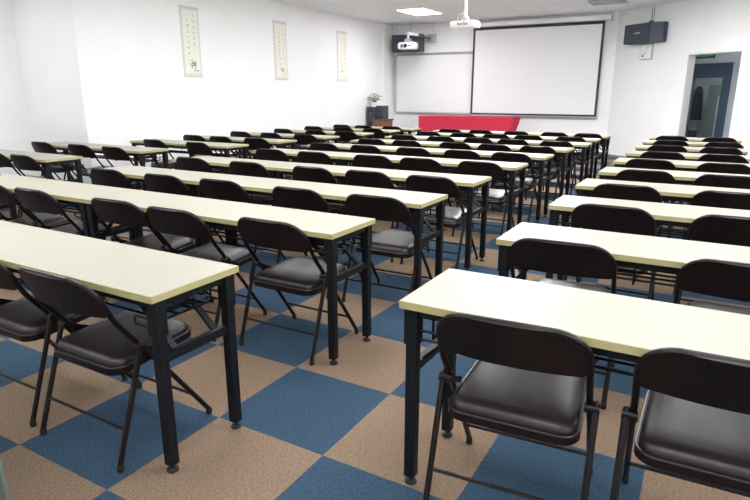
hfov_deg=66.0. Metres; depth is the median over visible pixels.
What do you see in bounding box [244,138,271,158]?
folding chair
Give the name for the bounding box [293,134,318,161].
folding chair
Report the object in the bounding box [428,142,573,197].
desk
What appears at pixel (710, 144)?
folding chair
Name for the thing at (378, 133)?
folding chair
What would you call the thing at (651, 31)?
wall speaker
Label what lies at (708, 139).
folding chair
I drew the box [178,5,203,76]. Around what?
scroll
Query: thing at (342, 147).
desk
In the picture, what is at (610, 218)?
folding chair
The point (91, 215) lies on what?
socket
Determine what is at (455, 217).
folding chair
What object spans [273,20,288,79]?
scroll
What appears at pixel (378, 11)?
ceiling
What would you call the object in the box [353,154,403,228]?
folding chair
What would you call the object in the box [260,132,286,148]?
folding chair
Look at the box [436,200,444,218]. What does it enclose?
table leg
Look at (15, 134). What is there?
wall
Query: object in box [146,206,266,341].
folding chair
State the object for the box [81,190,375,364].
desk
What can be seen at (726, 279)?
folding chair
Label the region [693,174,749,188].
folding chair
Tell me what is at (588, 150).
socket
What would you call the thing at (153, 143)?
folding chair
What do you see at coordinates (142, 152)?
desk
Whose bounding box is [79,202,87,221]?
socket
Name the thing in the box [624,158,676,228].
folding chair
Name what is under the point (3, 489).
glass panel
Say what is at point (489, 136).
folding chair
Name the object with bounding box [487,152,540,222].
folding chair
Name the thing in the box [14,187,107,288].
folding chair
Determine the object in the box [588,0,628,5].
ceiling vent
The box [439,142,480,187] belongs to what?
folding chair
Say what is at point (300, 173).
folding chair
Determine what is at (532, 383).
folding chair
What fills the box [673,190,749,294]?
folding chair
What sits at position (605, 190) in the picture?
folding chair
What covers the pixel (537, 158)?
desk
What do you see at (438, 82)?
whiteboard
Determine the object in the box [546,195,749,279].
desk
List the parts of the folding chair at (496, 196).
backrest, seat, leg, leg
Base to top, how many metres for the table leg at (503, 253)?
0.142 m
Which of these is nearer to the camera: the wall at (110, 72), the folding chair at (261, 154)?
the folding chair at (261, 154)
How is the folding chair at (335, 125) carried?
on the floor
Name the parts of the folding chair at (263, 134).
backrest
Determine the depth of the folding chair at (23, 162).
6.29 m
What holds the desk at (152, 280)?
on the floor
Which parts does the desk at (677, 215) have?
leg, leg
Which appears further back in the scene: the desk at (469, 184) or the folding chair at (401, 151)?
the folding chair at (401, 151)
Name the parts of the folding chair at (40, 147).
backrest, seat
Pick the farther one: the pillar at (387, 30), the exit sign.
the pillar at (387, 30)
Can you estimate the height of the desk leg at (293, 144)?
0.142 m
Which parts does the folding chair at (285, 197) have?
leg, backrest, leg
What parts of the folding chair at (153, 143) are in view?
backrest, seat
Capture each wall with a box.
[0,0,36,175]
[10,0,381,183]
[393,11,619,151]
[607,0,749,163]
[695,52,741,137]
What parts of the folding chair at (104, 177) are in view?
backrest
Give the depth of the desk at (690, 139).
8.99 m
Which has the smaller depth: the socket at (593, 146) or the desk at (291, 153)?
the desk at (291, 153)
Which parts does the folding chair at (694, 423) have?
leg, leg, seat, backrest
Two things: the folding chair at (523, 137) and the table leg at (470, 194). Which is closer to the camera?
the table leg at (470, 194)
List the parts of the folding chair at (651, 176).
backrest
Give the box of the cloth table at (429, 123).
[418,115,520,131]
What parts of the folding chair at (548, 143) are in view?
backrest, seat, leg, leg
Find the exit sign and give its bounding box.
[696,54,715,58]
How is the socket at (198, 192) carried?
attached to the desk at (418, 203)
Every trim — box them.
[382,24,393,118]
[674,45,747,137]
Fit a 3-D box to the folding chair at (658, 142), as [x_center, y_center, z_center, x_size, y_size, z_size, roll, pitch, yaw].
[4.336,-1.232,8.512,0.544,0.799,0.563,9,18,31]
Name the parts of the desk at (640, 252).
leg, rail, leg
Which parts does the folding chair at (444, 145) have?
backrest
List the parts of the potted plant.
pot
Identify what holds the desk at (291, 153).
on the floor
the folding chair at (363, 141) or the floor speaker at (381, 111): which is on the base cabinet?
the floor speaker at (381, 111)
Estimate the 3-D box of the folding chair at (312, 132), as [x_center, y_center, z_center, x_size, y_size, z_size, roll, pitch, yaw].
[-0.967,-1.840,10.743,0.544,0.799,0.563,9,18,30]
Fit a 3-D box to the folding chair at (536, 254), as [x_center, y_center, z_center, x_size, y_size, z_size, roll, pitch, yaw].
[0.962,0.284,2.949,0.544,0.799,0.563,8,17,27]
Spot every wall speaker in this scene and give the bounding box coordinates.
[392,23,424,52]
[623,7,667,44]
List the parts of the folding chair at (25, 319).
backrest, seat, leg, leg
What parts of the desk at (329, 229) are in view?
leg, rail, leg, leg, rail, leg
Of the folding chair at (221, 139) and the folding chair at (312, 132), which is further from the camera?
the folding chair at (312, 132)
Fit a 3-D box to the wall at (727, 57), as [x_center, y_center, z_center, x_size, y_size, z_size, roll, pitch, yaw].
[7.639,-3.694,12.866,0.101,3.260,5.200,-6,16,-21]
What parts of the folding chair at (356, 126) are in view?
backrest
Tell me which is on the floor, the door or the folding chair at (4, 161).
the folding chair at (4, 161)
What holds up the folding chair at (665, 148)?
on the floor
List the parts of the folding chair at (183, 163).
backrest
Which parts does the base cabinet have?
door, door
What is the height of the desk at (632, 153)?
0.750 m
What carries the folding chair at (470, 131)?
on the floor
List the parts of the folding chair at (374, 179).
backrest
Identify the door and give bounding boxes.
[685,62,733,137]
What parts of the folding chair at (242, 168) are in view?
backrest, seat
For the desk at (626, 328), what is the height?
0.750 m
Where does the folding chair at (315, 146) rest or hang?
on the floor
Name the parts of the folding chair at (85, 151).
backrest, seat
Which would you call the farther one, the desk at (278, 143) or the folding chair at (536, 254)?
the desk at (278, 143)
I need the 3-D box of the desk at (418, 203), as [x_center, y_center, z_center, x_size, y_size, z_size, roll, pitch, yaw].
[-0.488,-0.119,4.519,2.070,0.750,0.448,9,17,29]
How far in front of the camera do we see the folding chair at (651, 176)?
5.04 m
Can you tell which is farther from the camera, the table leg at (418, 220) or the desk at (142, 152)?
the desk at (142, 152)
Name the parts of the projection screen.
casing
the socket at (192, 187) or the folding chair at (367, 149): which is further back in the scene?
the folding chair at (367, 149)
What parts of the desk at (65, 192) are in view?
rail, leg, leg, rail, leg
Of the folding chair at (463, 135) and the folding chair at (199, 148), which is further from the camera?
the folding chair at (463, 135)
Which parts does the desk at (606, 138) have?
leg, leg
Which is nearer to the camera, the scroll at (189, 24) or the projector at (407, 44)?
the scroll at (189, 24)
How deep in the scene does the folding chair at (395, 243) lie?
3.93 m
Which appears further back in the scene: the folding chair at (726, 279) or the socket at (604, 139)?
the socket at (604, 139)
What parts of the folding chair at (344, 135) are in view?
backrest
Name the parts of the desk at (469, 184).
leg, rail, leg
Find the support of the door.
in the wall at (727, 57)
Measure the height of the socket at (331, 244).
0.142 m
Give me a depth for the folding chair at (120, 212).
3.76 m
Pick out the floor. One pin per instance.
(322, 430)
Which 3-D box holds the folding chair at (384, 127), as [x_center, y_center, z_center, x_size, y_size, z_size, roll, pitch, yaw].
[0.455,-2.153,11.890,0.544,0.799,0.563,9,18,31]
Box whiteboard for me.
[394,51,472,126]
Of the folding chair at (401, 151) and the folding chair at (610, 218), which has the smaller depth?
the folding chair at (610, 218)
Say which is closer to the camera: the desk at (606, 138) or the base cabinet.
the desk at (606, 138)
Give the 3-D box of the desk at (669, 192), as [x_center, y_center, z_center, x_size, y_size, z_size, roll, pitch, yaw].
[2.229,-0.112,4.494,1.270,0.750,0.448,9,17,29]
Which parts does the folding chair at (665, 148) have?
backrest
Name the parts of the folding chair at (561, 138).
backrest, seat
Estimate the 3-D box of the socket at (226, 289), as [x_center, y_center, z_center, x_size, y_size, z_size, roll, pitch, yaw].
[-0.624,0.166,2.424,0.052,0.142,0.052,9,17,29]
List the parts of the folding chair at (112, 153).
backrest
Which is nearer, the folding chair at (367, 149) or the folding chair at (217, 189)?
the folding chair at (217, 189)
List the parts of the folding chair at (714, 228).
leg, backrest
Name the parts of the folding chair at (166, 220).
backrest, leg, seat, leg, leg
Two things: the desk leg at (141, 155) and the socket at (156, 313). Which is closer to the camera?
the socket at (156, 313)
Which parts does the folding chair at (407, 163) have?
backrest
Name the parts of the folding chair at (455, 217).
backrest, seat, leg, leg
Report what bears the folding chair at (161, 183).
on the floor
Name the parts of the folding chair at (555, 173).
backrest, seat, leg, leg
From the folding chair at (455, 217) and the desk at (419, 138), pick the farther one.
the desk at (419, 138)
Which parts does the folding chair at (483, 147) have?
backrest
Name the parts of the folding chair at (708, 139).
backrest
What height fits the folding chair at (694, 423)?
0.799 m
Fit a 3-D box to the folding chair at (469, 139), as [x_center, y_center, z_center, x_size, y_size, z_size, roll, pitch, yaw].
[1.663,-1.360,8.982,0.544,0.799,0.563,9,17,29]
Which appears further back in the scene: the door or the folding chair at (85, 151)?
the door
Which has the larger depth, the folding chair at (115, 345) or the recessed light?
the recessed light
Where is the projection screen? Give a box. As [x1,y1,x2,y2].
[470,14,613,117]
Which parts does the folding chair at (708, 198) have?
backrest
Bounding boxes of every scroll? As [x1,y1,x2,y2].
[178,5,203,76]
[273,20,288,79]
[337,31,346,80]
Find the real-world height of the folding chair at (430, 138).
0.799 m
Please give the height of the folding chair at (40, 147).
0.799 m
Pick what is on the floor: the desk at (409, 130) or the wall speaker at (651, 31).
the desk at (409, 130)
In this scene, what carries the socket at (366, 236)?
attached to the desk at (329, 229)
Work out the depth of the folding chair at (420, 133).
10.02 m
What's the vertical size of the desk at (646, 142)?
0.750 m
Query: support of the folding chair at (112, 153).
on the floor
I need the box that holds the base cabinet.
[371,118,393,138]
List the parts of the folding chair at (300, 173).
backrest, seat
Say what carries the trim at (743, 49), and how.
attached to the wall at (644, 93)
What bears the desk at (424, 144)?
on the floor
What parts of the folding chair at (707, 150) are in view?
backrest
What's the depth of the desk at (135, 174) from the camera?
5.17 m
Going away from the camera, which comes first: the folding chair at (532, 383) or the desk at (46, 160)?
the folding chair at (532, 383)
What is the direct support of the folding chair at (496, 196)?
on the floor
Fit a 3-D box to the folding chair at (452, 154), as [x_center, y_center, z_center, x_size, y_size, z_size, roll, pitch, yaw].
[1.141,-0.848,7.102,0.544,0.799,0.563,9,18,31]
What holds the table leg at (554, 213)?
attached to the desk at (677, 215)
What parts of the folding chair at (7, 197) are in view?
backrest, leg, seat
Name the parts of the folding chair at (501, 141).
backrest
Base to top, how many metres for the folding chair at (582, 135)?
0.799 m
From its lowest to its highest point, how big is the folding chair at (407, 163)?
0.799 m
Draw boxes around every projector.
[398,23,436,49]
[450,0,479,28]
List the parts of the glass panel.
pane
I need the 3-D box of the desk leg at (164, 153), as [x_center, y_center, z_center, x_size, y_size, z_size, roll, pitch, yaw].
[-2.718,-1.212,7.481,0.052,0.142,0.052,9,17,29]
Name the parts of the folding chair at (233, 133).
backrest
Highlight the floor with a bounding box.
[0,154,749,499]
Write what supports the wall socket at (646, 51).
attached to the wall at (644, 93)
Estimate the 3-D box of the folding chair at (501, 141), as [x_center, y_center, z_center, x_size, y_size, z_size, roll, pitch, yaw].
[2.118,-1.288,8.719,0.544,0.799,0.563,8,17,28]
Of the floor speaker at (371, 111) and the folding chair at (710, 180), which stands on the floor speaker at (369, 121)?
the floor speaker at (371, 111)
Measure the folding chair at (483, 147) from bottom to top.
0.799 m
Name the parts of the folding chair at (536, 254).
leg, backrest, seat, leg, leg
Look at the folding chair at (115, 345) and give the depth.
2.35 m
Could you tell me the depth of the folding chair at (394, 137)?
9.24 m
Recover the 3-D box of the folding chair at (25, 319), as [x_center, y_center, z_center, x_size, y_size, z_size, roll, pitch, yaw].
[-1.650,0.322,2.807,0.544,0.799,0.563,9,17,29]
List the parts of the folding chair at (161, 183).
backrest, leg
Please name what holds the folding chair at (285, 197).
on the floor
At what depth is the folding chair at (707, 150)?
7.12 m
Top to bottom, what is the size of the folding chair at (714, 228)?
0.799 m
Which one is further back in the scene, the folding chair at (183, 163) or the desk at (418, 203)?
the folding chair at (183, 163)
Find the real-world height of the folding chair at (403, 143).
0.799 m
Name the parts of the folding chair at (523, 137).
backrest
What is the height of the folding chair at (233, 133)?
0.799 m
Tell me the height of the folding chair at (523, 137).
0.799 m
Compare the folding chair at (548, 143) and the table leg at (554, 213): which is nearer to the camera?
the table leg at (554, 213)
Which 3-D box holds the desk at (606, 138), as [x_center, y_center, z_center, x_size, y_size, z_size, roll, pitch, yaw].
[3.126,-1.678,10.242,1.860,0.750,0.448,9,17,29]
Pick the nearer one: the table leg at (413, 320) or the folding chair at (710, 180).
the table leg at (413, 320)
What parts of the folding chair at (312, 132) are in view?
backrest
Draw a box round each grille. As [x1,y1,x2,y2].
[392,35,418,50]
[624,23,649,42]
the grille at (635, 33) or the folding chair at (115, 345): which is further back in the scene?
the grille at (635, 33)
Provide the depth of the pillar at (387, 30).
16.18 m
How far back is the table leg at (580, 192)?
4.53 m
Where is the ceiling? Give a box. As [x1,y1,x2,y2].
[269,0,683,25]
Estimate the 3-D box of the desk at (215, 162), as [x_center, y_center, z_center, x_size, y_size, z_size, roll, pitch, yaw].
[-1.483,-0.579,6.210,1.400,0.750,0.448,9,17,29]
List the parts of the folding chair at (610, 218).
leg, backrest, leg, leg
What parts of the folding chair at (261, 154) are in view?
backrest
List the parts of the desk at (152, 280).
leg, rail, leg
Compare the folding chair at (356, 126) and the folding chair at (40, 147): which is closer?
the folding chair at (40, 147)
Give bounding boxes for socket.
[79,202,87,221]
[85,203,98,222]
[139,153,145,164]
[145,300,168,338]
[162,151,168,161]
[189,184,195,196]
[195,185,203,197]
[217,274,235,307]
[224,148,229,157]
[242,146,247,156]
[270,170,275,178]
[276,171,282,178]
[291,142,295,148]
[324,238,337,264]
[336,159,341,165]
[360,225,371,248]
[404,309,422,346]
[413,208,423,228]
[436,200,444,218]
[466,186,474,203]
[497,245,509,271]
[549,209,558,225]
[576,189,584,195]
[586,145,590,154]
[591,142,595,150]
[603,138,606,146]
[639,43,653,59]
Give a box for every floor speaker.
[367,107,375,116]
[367,116,375,138]
[376,106,387,118]
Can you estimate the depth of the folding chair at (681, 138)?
9.00 m
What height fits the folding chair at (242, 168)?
0.799 m
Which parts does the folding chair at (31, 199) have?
leg, backrest, leg, seat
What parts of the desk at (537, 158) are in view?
leg, leg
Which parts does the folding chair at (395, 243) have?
leg, leg, backrest, seat, leg, leg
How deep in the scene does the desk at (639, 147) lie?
7.49 m
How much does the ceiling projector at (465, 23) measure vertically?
0.885 m
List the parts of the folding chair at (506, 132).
backrest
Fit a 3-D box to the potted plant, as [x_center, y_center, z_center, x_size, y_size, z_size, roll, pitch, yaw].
[0.023,-4.020,15.490,0.469,0.351,0.440,-6,16,-20]
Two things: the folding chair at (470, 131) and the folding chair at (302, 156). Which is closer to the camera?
the folding chair at (302, 156)
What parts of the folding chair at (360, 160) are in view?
backrest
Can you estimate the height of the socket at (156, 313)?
0.142 m
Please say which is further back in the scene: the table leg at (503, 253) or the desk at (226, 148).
the desk at (226, 148)
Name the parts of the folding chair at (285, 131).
backrest, seat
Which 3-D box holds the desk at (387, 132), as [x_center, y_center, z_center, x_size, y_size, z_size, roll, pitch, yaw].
[-0.421,-2.042,11.578,1.850,0.750,0.448,9,17,29]
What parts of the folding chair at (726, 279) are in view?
leg, backrest, seat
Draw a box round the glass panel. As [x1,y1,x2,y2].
[0,456,8,499]
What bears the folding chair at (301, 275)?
on the floor
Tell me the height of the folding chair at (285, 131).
0.799 m
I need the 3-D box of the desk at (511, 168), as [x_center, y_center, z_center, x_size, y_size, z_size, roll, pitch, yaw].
[0.588,-0.613,6.334,2.020,0.750,0.448,9,17,29]
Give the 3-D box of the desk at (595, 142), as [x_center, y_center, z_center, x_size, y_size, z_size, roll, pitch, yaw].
[2.663,-1.476,9.502,1.860,0.750,0.448,9,17,29]
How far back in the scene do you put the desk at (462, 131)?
10.76 m
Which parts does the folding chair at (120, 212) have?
leg, backrest, seat, leg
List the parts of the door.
pane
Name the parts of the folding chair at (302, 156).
backrest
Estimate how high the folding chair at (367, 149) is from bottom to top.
0.799 m
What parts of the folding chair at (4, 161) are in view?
backrest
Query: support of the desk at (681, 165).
on the floor
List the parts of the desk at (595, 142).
leg, leg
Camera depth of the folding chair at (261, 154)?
6.93 m
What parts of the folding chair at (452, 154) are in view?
backrest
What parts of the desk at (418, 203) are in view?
leg, leg, leg, rail, leg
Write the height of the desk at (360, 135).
0.750 m
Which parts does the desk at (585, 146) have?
leg, leg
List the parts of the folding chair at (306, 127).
backrest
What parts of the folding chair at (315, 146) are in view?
backrest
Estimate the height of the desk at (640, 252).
0.750 m
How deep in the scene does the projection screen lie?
14.37 m
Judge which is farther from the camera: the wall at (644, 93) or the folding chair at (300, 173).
the wall at (644, 93)
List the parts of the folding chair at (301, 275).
leg, leg, backrest, seat, leg, leg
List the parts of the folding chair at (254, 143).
backrest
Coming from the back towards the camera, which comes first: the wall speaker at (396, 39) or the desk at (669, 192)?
the wall speaker at (396, 39)
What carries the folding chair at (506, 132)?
on the floor
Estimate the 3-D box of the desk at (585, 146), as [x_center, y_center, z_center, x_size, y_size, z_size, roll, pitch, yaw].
[2.206,-1.266,8.729,1.910,0.750,0.448,9,17,29]
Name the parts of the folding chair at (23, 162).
backrest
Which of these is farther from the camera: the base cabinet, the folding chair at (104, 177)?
the base cabinet
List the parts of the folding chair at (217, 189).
leg, backrest, leg, leg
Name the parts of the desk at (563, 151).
leg, leg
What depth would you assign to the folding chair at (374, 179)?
5.02 m
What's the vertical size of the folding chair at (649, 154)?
0.799 m
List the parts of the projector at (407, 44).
arm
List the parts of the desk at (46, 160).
rail, leg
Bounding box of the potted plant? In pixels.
[367,93,381,106]
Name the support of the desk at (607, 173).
on the floor
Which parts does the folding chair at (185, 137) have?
backrest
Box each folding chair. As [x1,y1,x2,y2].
[0,153,45,217]
[0,185,70,286]
[0,263,126,427]
[10,154,79,217]
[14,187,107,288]
[18,266,211,472]
[31,141,84,179]
[68,144,115,182]
[90,168,167,239]
[91,197,208,299]
[102,146,138,189]
[143,139,174,168]
[144,173,226,249]
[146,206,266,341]
[176,157,215,233]
[183,135,223,173]
[186,142,224,172]
[199,178,285,280]
[210,136,249,158]
[229,161,271,204]
[230,131,255,155]
[237,217,358,365]
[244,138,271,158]
[256,148,292,179]
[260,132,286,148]
[272,186,361,298]
[274,128,306,149]
[292,166,345,214]
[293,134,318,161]
[297,151,336,213]
[304,126,327,149]
[305,130,328,141]
[310,142,352,166]
[333,124,350,143]
[333,127,353,163]
[334,131,358,151]
[342,170,409,262]
[342,194,432,301]
[350,145,382,154]
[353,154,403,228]
[354,125,376,138]
[357,138,386,145]
[362,128,385,138]
[382,126,403,134]
[391,134,417,140]
[392,140,421,147]
[395,157,451,228]
[396,147,431,156]
[400,175,477,268]
[416,131,440,135]
[423,313,600,499]
[427,136,454,141]
[438,129,461,132]
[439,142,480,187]
[443,149,493,218]
[450,132,476,137]
[451,161,514,236]
[463,137,493,186]
[469,130,492,133]
[477,144,517,189]
[482,134,509,138]
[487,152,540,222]
[492,139,528,193]
[503,131,533,169]
[509,238,616,409]
[513,135,545,181]
[513,145,559,205]
[534,140,576,194]
[537,132,572,179]
[550,136,588,184]
[563,203,655,299]
[572,133,603,172]
[579,183,662,281]
[610,347,749,499]
[615,169,675,237]
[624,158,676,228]
[639,151,685,204]
[646,145,687,204]
[652,140,689,146]
[655,136,687,140]
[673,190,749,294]
[673,258,749,314]
[679,214,749,303]
[687,162,749,204]
[691,147,742,184]
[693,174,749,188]
[697,154,747,163]
[701,137,737,142]
[704,142,743,148]
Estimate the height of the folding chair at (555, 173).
0.799 m
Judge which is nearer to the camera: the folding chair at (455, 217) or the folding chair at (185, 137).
the folding chair at (455, 217)
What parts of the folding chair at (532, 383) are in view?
leg, leg, backrest, seat, leg, leg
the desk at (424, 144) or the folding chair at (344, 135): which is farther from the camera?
the folding chair at (344, 135)
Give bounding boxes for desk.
[0,149,82,214]
[0,174,135,240]
[0,220,241,473]
[41,142,168,190]
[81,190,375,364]
[87,165,231,246]
[130,139,248,189]
[172,156,296,206]
[190,136,296,161]
[192,175,447,290]
[239,132,339,163]
[251,148,358,213]
[273,163,491,270]
[283,130,373,146]
[306,143,400,167]
[318,127,399,141]
[340,153,527,231]
[350,126,420,134]
[350,139,436,164]
[385,136,463,141]
[388,147,553,222]
[399,268,749,484]
[411,132,484,137]
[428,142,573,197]
[433,130,504,133]
[457,138,591,182]
[479,135,600,178]
[496,222,749,286]
[498,131,610,169]
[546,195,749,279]
[572,178,749,301]
[598,167,749,184]
[613,157,749,171]
[625,150,749,163]
[635,145,747,154]
[642,140,743,146]
[649,136,741,142]
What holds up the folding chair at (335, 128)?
on the floor
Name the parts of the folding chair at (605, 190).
backrest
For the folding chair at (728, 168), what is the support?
on the floor
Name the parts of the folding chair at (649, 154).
backrest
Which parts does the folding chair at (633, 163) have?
backrest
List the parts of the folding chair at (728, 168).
backrest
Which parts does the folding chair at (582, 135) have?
seat, backrest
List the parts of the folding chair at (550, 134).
backrest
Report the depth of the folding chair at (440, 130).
10.76 m
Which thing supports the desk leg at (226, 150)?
attached to the desk at (226, 148)
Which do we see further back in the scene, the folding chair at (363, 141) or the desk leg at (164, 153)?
the folding chair at (363, 141)
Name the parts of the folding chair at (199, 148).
backrest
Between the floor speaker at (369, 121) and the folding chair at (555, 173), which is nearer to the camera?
the folding chair at (555, 173)
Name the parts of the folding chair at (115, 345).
leg, backrest, leg, seat, leg, leg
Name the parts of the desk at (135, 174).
leg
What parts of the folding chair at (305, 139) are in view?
backrest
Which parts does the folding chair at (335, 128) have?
backrest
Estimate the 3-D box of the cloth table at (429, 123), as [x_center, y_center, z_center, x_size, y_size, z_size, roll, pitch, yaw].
[2.341,-2.951,14.678,2.520,0.875,0.651,9,17,29]
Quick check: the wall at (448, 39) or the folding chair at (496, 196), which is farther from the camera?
the wall at (448, 39)
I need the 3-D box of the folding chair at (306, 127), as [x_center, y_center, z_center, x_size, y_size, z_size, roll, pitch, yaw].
[-1.133,-2.159,11.915,0.544,0.799,0.563,8,17,28]
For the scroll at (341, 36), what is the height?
1.171 m
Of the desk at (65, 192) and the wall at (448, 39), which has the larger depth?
the wall at (448, 39)
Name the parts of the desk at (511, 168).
leg, rail, leg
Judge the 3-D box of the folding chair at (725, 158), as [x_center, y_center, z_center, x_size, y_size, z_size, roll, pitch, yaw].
[3.939,-0.719,6.628,0.544,0.799,0.563,9,18,30]
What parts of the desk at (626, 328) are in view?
leg, rail, leg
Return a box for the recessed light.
[396,8,442,14]
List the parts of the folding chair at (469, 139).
backrest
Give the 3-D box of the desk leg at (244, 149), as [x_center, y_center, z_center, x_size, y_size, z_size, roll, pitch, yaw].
[-1.828,-1.387,8.122,0.052,0.142,0.052,9,17,29]
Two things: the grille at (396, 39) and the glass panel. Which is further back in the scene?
the grille at (396, 39)
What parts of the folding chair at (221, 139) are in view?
backrest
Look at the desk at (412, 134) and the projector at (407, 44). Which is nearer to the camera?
the desk at (412, 134)
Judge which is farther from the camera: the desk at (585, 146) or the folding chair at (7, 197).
the desk at (585, 146)
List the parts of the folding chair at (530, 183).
backrest, seat, leg, leg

